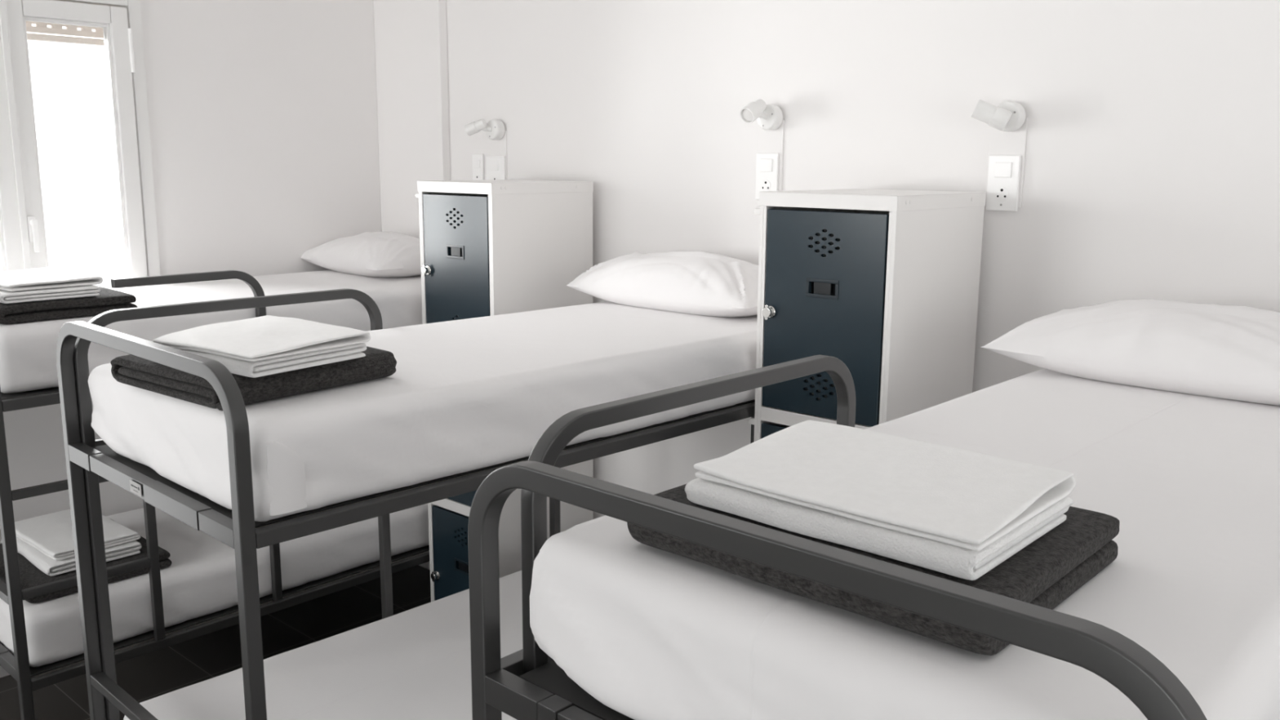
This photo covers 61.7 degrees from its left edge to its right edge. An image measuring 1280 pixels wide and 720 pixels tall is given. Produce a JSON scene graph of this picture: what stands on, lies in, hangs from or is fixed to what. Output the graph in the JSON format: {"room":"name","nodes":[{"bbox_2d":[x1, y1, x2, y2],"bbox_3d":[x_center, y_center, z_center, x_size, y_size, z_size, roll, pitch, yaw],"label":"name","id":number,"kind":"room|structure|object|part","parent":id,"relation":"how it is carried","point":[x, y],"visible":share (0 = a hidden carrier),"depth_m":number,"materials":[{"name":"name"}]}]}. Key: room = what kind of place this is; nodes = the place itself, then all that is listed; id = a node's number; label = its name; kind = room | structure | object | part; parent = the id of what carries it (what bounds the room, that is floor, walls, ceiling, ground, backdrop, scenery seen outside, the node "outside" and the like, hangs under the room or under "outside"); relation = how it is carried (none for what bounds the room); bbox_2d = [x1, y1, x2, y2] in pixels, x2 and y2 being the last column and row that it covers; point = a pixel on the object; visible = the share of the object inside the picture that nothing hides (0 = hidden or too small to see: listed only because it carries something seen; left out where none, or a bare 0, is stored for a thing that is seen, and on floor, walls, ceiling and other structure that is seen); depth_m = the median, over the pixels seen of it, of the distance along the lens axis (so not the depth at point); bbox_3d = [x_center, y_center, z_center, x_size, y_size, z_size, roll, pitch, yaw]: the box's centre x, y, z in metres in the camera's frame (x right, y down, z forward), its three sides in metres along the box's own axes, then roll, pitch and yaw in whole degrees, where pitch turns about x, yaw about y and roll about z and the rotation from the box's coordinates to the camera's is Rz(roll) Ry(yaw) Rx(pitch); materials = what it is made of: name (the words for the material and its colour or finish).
{"room":"dormitory","nodes":[
{"label":"dormitory","id":0,"kind":"room"},
{"bbox_2d":[0,0,382,677],"bbox_3d":[-3.100,-0.116,3.502,0.250,2.950,5.240,10,14,41],"label":"wall","id":1,"kind":"structure","parent":0,"point":[263,117],"depth_m":4.68,"materials":[{"name":"white paint"}]},
{"bbox_2d":[0,0,160,278],"bbox_3d":[-2.442,-0.669,4.130,0.386,1.515,1.115,10,14,41],"label":"window","id":2,"kind":"structure","parent":1,"relation":"in","point":[23,239],"depth_m":4.15,"materials":[{"name":"white paint"}]},
{"bbox_3d":[-2.510,-0.645,3.885,0.067,1.348,0.445,10,14,41],"label":"sash","id":3,"kind":"part","parent":2,"relation":"part of","materials":[{"name":"white paint"}]},
{"bbox_3d":[-2.300,-0.478,4.067,0.044,0.135,0.030,10,14,41],"label":"handle","id":4,"kind":"part","parent":2,"relation":"part of","materials":[{"name":"white plastic"}]},
{"bbox_2d":[25,20,104,45],"bbox_3d":[-2.449,-1.292,4.024,0.015,0.149,0.995,10,14,41],"label":"roller shutter","id":5,"kind":"object","parent":2,"relation":"attached to","point":[41,27],"depth_m":4.22,"materials":[{"name":"beige"}]},
{"bbox_3d":[-2.377,-0.682,4.067,0.102,1.465,1.015,10,14,41],"label":"frame","id":6,"kind":"part","parent":2,"relation":"part of","materials":[{"name":"white paint"}]},
{"bbox_2d":[0,559,431,719],"bbox_3d":[-0.525,1.847,1.463,7.360,0.120,5.640,10,14,41],"label":"floor","id":7,"kind":"structure","parent":0,"point":[151,675],"depth_m":4.50,"materials":[{"name":"tile"}]},
{"bbox_2d":[0,270,429,719],"bbox_3d":[-1.625,0.415,4.282,0.966,1.640,1.946,10,14,41],"label":"bunk bed","id":8,"kind":"object","parent":7,"relation":"on","point":[18,667],"visible":0.28,"depth_m":3.54,"materials":[{"name":"grey metal"}]},
{"bbox_3d":[-1.275,0.015,3.887,0.025,0.033,1.881,10,14,41],"label":"rail","id":9,"kind":"part","parent":8,"relation":"part of","materials":[{"name":"grey metal"}]},
{"bbox_3d":[-1.638,0.528,3.583,0.024,0.868,0.030,10,14,41],"label":"ladder post","id":10,"kind":"part","parent":8,"relation":"part of","materials":[{"name":"grey metal"}]},
{"bbox_3d":[-1.515,0.332,3.723,0.028,1.269,0.513,10,14,41],"label":"guard rail","id":11,"kind":"part","parent":8,"relation":"part of","materials":[{"name":"grey metal"}]},
{"bbox_2d":[0,270,422,393],"bbox_3d":[-1.596,-0.178,4.221,0.877,0.216,1.975,10,14,41],"label":"mattress","id":12,"kind":"object","parent":8,"relation":"on","point":[28,350],"visible":0.4,"depth_m":3.94,"materials":[{"name":"white fabric"}]},
{"bbox_2d":[0,286,137,324],"bbox_3d":[-1.999,-0.197,3.572,0.536,0.065,0.430,10,14,41],"label":"folded blanket","id":13,"kind":"object","parent":12,"relation":"on","point":[108,300],"visible":0.54,"depth_m":3.39,"materials":[{"name":"grey fabric"}]},
{"bbox_2d":[0,284,101,303],"bbox_3d":[-1.996,-0.232,3.501,0.421,0.034,0.297,10,14,41],"label":"folded towel","id":14,"kind":"object","parent":13,"relation":"on","point":[6,296],"visible":0.5,"depth_m":3.36,"materials":[{"name":"white fabric"}]},
{"bbox_2d":[0,266,102,291],"bbox_3d":[-1.995,-0.268,3.518,0.415,0.030,0.282,10,14,40],"label":"sheet","id":15,"kind":"object","parent":14,"relation":"on","point":[47,277],"visible":1,"depth_m":3.44,"materials":[{"name":"white fabric"}]},
{"bbox_2d":[301,231,421,277],"bbox_3d":[-1.171,-0.484,4.831,0.440,0.179,0.760,-9,14,-41],"label":"pillow","id":16,"kind":"object","parent":12,"relation":"on","point":[368,254],"visible":0.86,"depth_m":4.62,"materials":[{"name":"white fabric"}]},
{"bbox_2d":[0,503,429,666],"bbox_3d":[-1.600,0.719,4.388,0.871,0.193,1.975,10,14,41],"label":"mattress","id":17,"kind":"object","parent":8,"relation":"on","point":[200,580],"visible":0.3,"depth_m":3.87,"materials":[{"name":"white fabric"}]},
{"bbox_2d":[0,520,171,604],"bbox_3d":[-2.013,0.700,3.800,0.531,0.066,0.476,10,14,41],"label":"folded blanket","id":18,"kind":"object","parent":17,"relation":"on","point":[31,575],"visible":0.33,"depth_m":3.63,"materials":[{"name":"grey fabric"}]},
{"bbox_2d":[1,537,141,576],"bbox_3d":[-2.012,0.649,3.792,0.444,0.045,0.317,10,14,41],"label":"folded towel","id":19,"kind":"object","parent":18,"relation":"on","point":[51,567],"visible":0.24,"depth_m":3.66,"materials":[{"name":"white fabric"}]},
{"bbox_2d":[14,509,140,560],"bbox_3d":[-2.018,0.608,3.803,0.447,0.035,0.292,9,14,40],"label":"sheet","id":20,"kind":"object","parent":19,"relation":"on","point":[51,534],"visible":0.7,"depth_m":3.75,"materials":[{"name":"white fabric"}]},
{"bbox_3d":[-1.282,0.901,4.053,0.025,0.033,1.881,10,14,41],"label":"rail","id":21,"kind":"part","parent":8,"relation":"part of","materials":[{"name":"grey metal"}]},
{"bbox_2d":[56,288,755,719],"bbox_3d":[-0.439,0.630,3.182,0.966,1.640,1.974,10,15,43],"label":"bunk bed","id":22,"kind":"object","parent":7,"relation":"on","point":[86,458],"visible":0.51,"depth_m":2.62,"materials":[{"name":"grey metal"}]},
{"bbox_3d":[-0.773,0.107,3.418,0.019,0.033,1.908,10,15,43],"label":"rail","id":23,"kind":"part","parent":22,"relation":"part of","materials":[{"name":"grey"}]},
{"bbox_3d":[-1.135,0.289,2.412,0.063,0.028,0.002,10,15,43],"label":"maker plate","id":24,"kind":"part","parent":22,"relation":"part of","materials":[{"name":"silver metal"}]},
{"bbox_3d":[-1.112,0.453,3.091,0.028,1.269,0.885,10,15,43],"label":"guard rail","id":25,"kind":"part","parent":22,"relation":"part of","materials":[{"name":"grey metal"}]},
{"bbox_2d":[123,570,522,719],"bbox_3d":[-0.396,0.937,3.275,0.880,0.193,1.998,10,15,43],"label":"mattress","id":26,"kind":"object","parent":22,"relation":"on","point":[415,664],"visible":0.28,"depth_m":3.01,"materials":[{"name":"white fabric"}]},
{"bbox_2d":[87,301,757,521],"bbox_3d":[-0.385,0.042,3.099,0.898,0.216,2.002,10,15,43],"label":"mattress","id":27,"kind":"object","parent":22,"relation":"on","point":[468,394],"visible":0.74,"depth_m":2.52,"materials":[{"name":"white fabric"}]},
{"bbox_2d":[110,346,396,410],"bbox_3d":[-0.897,0.013,2.494,0.507,0.076,0.439,9,14,38],"label":"folded blanket","id":28,"kind":"object","parent":27,"relation":"on","point":[130,370],"visible":0.47,"depth_m":2.34,"materials":[{"name":"grey fabric"}]},
{"bbox_2d":[177,342,366,377],"bbox_3d":[-0.859,-0.020,2.407,0.379,0.044,0.313,8,13,34],"label":"folded towel","id":29,"kind":"object","parent":28,"relation":"on","point":[295,362],"visible":0.3,"depth_m":2.27,"materials":[{"name":"white fabric"}]},
{"bbox_2d":[152,315,370,361],"bbox_3d":[-0.849,-0.052,2.404,0.382,0.038,0.311,8,13,35],"label":"sheet","id":30,"kind":"object","parent":29,"relation":"on","point":[268,336],"visible":0.96,"depth_m":2.36,"materials":[{"name":"white fabric"}]},
{"bbox_2d":[565,251,758,317],"bbox_3d":[0.155,-0.282,3.744,0.840,0.199,0.360,11,15,43],"label":"pillow","id":31,"kind":"object","parent":27,"relation":"on","point":[703,283],"visible":0.88,"depth_m":3.60,"materials":[{"name":"white fabric"}]},
{"bbox_3d":[-0.099,0.231,2.781,0.030,0.033,1.908,10,15,43],"label":"rail","id":32,"kind":"part","parent":22,"relation":"part of","materials":[{"name":"grey metal"}]},
{"bbox_3d":[0.126,0.691,3.793,0.960,1.304,0.340,10,15,43],"label":"head frame","id":33,"kind":"part","parent":22,"relation":"part of","materials":[{"name":"grey metal"}]},
{"bbox_2d":[414,179,593,602],"bbox_3d":[-0.545,0.253,4.375,0.464,1.940,0.544,10,14,41],"label":"locker","id":34,"kind":"object","parent":7,"relation":"on","point":[489,247],"visible":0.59,"depth_m":4.12,"materials":[{"name":"white metal"}]},
{"bbox_3d":[-0.706,0.903,4.306,0.383,0.576,0.011,10,14,41],"label":"door","id":35,"kind":"part","parent":34,"relation":"part of","materials":[{"name":"blue metal"}]},
{"bbox_3d":[-0.700,-0.409,4.054,0.106,0.053,0.003,10,14,41],"label":"handle","id":36,"kind":"part","parent":34,"relation":"part of","materials":[{"name":"grey metal"}]},
{"bbox_3d":[-0.697,-0.336,4.074,0.383,0.576,0.011,10,14,41],"label":"door","id":37,"kind":"part","parent":34,"relation":"part of","materials":[{"name":"blue metal"}]},
{"bbox_3d":[-0.709,0.829,4.286,0.106,0.053,0.003,10,14,41],"label":"handle","id":38,"kind":"part","parent":34,"relation":"part of","materials":[{"name":"black metal"}]},
{"bbox_3d":[-0.701,0.284,4.190,0.383,0.576,0.011,10,14,41],"label":"door","id":39,"kind":"part","parent":34,"relation":"part of","materials":[{"name":"blue metal"}]},
{"bbox_2d":[467,355,1207,719],"bbox_3d":[0.796,0.841,2.040,0.966,1.664,2.040,10,14,42],"label":"bunk bed","id":40,"kind":"object","parent":7,"relation":"on","point":[526,683],"visible":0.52,"depth_m":1.32,"materials":[{"name":"grey metal"}]},
{"bbox_3d":[0.459,0.331,2.268,0.028,0.033,1.975,10,14,42],"label":"rail","id":41,"kind":"part","parent":40,"relation":"part of","materials":[{"name":"grey metal"}]},
{"bbox_3d":[0.125,0.669,1.923,0.028,1.294,0.854,10,14,42],"label":"guard rail","id":42,"kind":"part","parent":40,"relation":"part of","materials":[{"name":"grey metal"}]},
{"bbox_2d":[529,368,1279,719],"bbox_3d":[0.850,0.264,1.959,0.880,0.216,2.069,10,14,42],"label":"mattress","id":43,"kind":"object","parent":40,"relation":"on","point":[1191,482],"visible":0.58,"depth_m":1.35,"materials":[{"name":"white fabric"}]},
{"bbox_2d":[626,484,1119,655],"bbox_3d":[0.301,0.223,1.405,0.507,0.069,0.406,10,14,41],"label":"folded blanket","id":44,"kind":"object","parent":43,"relation":"on","point":[1049,570],"visible":0.19,"depth_m":1.25,"materials":[{"name":"grey fabric"}]},
{"bbox_2d":[684,477,1074,580],"bbox_3d":[0.300,0.178,1.368,0.401,0.037,0.288,10,14,41],"label":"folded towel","id":45,"kind":"object","parent":44,"relation":"on","point":[934,555],"visible":0.4,"depth_m":1.24,"materials":[{"name":"white fabric"}]},
{"bbox_2d":[693,420,1075,551],"bbox_3d":[0.307,0.145,1.363,0.391,0.035,0.285,10,14,41],"label":"sheet","id":46,"kind":"object","parent":45,"relation":"on","point":[963,498],"visible":1,"depth_m":1.32,"materials":[{"name":"white fabric"}]},
{"bbox_2d":[981,299,1279,405],"bbox_3d":[1.322,-0.038,2.525,0.860,0.185,0.490,10,14,43],"label":"pillow","id":47,"kind":"object","parent":43,"relation":"on","point":[1226,352],"visible":1,"depth_m":2.43,"materials":[{"name":"white fabric"}]},
{"bbox_2d":[747,188,986,442],"bbox_3d":[0.661,0.464,3.294,0.464,1.940,0.544,10,14,41],"label":"locker","id":48,"kind":"object","parent":7,"relation":"on","point":[883,283],"visible":0.41,"depth_m":2.99,"materials":[{"name":"white metal"}]},
{"bbox_3d":[0.504,0.495,3.110,0.383,0.576,0.011,10,14,41],"label":"door","id":49,"kind":"part","parent":48,"relation":"part of","materials":[{"name":"blue metal"}]},
{"bbox_3d":[0.505,-0.198,2.974,0.106,0.053,0.003,10,14,41],"label":"handle","id":50,"kind":"part","parent":48,"relation":"part of","materials":[{"name":"grey metal"}]},
{"bbox_3d":[0.508,-0.124,2.994,0.383,0.576,0.011,10,14,41],"label":"door","id":51,"kind":"part","parent":48,"relation":"part of","materials":[{"name":"blue metal"}]},
{"bbox_2d":[373,0,450,569],"bbox_3d":[-1.069,-0.407,5.138,0.504,2.950,0.045,10,14,41],"label":"wall","id":52,"kind":"structure","parent":0,"point":[411,36],"depth_m":4.96,"materials":[{"name":"white paint"}]},
{"bbox_2d":[446,0,1279,519],"bbox_3d":[1.322,-0.018,3.155,7.360,2.950,0.200,10,14,41],"label":"wall","id":53,"kind":"structure","parent":0,"point":[1152,170],"depth_m":3.30,"materials":[{"name":"white paint"}]},
{"bbox_2d":[471,153,484,180],"bbox_3d":[-0.720,-0.833,4.757,0.072,0.162,0.016,10,14,41],"label":"switch plate","id":54,"kind":"object","parent":53,"relation":"attached to","point":[477,158],"visible":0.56,"depth_m":4.74,"materials":[{"name":"white plastic"}]},
{"bbox_2d":[473,159,479,167],"bbox_3d":[-0.723,-0.871,4.746,0.043,0.037,0.005,10,14,41],"label":"switch","id":55,"kind":"object","parent":54,"relation":"attached to","point":[476,162],"depth_m":4.74,"materials":[{"name":"white plastic"}]},
{"bbox_2d":[474,174,480,180],"bbox_3d":[-0.723,-0.802,4.760,0.041,0.041,0.002,10,14,41],"label":"socket","id":56,"kind":"object","parent":54,"relation":"attached to","point":[477,177],"depth_m":4.76,"materials":[{"name":"white plastic"}]},
{"bbox_2d":[464,118,504,139],"bbox_3d":[-0.668,-0.991,4.603,0.170,0.088,0.088,-1,11,-10],"label":"wall lamp","id":57,"kind":"object","parent":53,"relation":"attached to","point":[495,129],"visible":1,"depth_m":4.58,"materials":[{"name":"white plastic"}]},
{"bbox_3d":[-0.662,-0.992,4.592,0.053,0.025,0.023,-1,11,-6],"label":"arm","id":58,"kind":"part","parent":57,"relation":"part of","materials":[{"name":"white plastic"}]},
{"bbox_2d":[485,155,505,179],"bbox_3d":[-0.630,-0.809,4.670,0.123,0.158,0.016,10,14,41],"label":"switch plate","id":59,"kind":"object","parent":53,"relation":"attached to","point":[495,165],"visible":0.52,"depth_m":4.66,"materials":[{"name":"white plastic"}]},
{"bbox_2d":[489,160,498,170],"bbox_3d":[-0.634,-0.846,4.659,0.052,0.044,0.005,10,14,41],"label":"switch","id":60,"kind":"object","parent":59,"relation":"attached to","point":[494,164],"depth_m":4.66,"materials":[{"name":"white plastic"}]},
{"bbox_2d":[491,130,507,179],"bbox_3d":[-0.612,-0.851,4.660,0.100,0.285,0.006,10,14,41],"label":"wall panel","id":61,"kind":"object","parent":53,"relation":"attached to","point":[499,147],"visible":0.31,"depth_m":4.63,"materials":[{"name":"white paint"}]},
{"bbox_2d":[739,98,782,129],"bbox_3d":[0.405,-0.828,3.609,0.085,0.102,0.144,10,14,41],"label":"wall lamp","id":62,"kind":"object","parent":53,"relation":"attached to","point":[768,117],"visible":1,"depth_m":3.61,"materials":[{"name":"white plastic"}]},
{"bbox_3d":[0.410,-0.829,3.622,0.049,0.031,0.023,-7,13,-35],"label":"arm","id":63,"kind":"part","parent":62,"relation":"part of","materials":[{"name":"white plastic"}]},
{"bbox_2d":[755,152,778,199],"bbox_3d":[0.438,-0.635,3.708,0.092,0.161,0.016,10,14,41],"label":"switch plate","id":64,"kind":"object","parent":53,"relation":"attached to","point":[766,163],"visible":0.8,"depth_m":3.70,"materials":[{"name":"white plastic"}]},
{"bbox_2d":[760,179,770,191],"bbox_3d":[0.435,-0.604,3.711,0.041,0.041,0.002,10,14,41],"label":"socket","id":65,"kind":"object","parent":64,"relation":"attached to","point":[765,184],"depth_m":3.71,"materials":[{"name":"white plastic"}]},
{"bbox_2d":[760,158,772,172],"bbox_3d":[0.435,-0.672,3.697,0.052,0.044,0.005,10,14,41],"label":"switch","id":66,"kind":"object","parent":64,"relation":"attached to","point":[766,164],"depth_m":3.69,"materials":[{"name":"white plastic"}]},
{"bbox_2d":[755,119,784,205],"bbox_3d":[0.449,-0.680,3.705,0.108,0.295,0.006,10,14,41],"label":"wall panel","id":67,"kind":"object","parent":53,"relation":"attached to","point":[768,140],"visible":0.51,"depth_m":3.68,"materials":[{"name":"white paint"}]},
{"bbox_2d":[971,99,1026,131],"bbox_3d":[1.021,-0.702,3.071,0.121,0.088,0.126,10,14,41],"label":"wall lamp","id":68,"kind":"object","parent":53,"relation":"attached to","point":[1007,116],"visible":1,"depth_m":3.05,"materials":[{"name":"white plastic"}]},
{"bbox_2d":[986,155,1021,211],"bbox_3d":[1.066,-0.519,3.146,0.096,0.162,0.016,10,14,41],"label":"switch plate","id":69,"kind":"object","parent":53,"relation":"attached to","point":[1004,171],"visible":1,"depth_m":3.14,"materials":[{"name":"white plastic"}]},
{"bbox_2d":[995,186,1008,200],"bbox_3d":[1.063,-0.489,3.148,0.041,0.041,0.002,10,14,41],"label":"socket","id":70,"kind":"object","parent":69,"relation":"attached to","point":[1001,193],"depth_m":3.15,"materials":[{"name":"white plastic"}]},
{"bbox_2d":[994,161,1012,177],"bbox_3d":[1.063,-0.557,3.135,0.052,0.044,0.005,10,14,41],"label":"switch","id":71,"kind":"object","parent":69,"relation":"attached to","point":[1002,169],"depth_m":3.13,"materials":[{"name":"white plastic"}]},
{"bbox_2d":[985,117,1027,207],"bbox_3d":[1.073,-0.579,3.143,0.112,0.257,0.006,10,14,41],"label":"wall panel","id":72,"kind":"object","parent":53,"relation":"attached to","point":[1000,142],"visible":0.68,"depth_m":3.12,"materials":[{"name":"white paint"}]}
]}

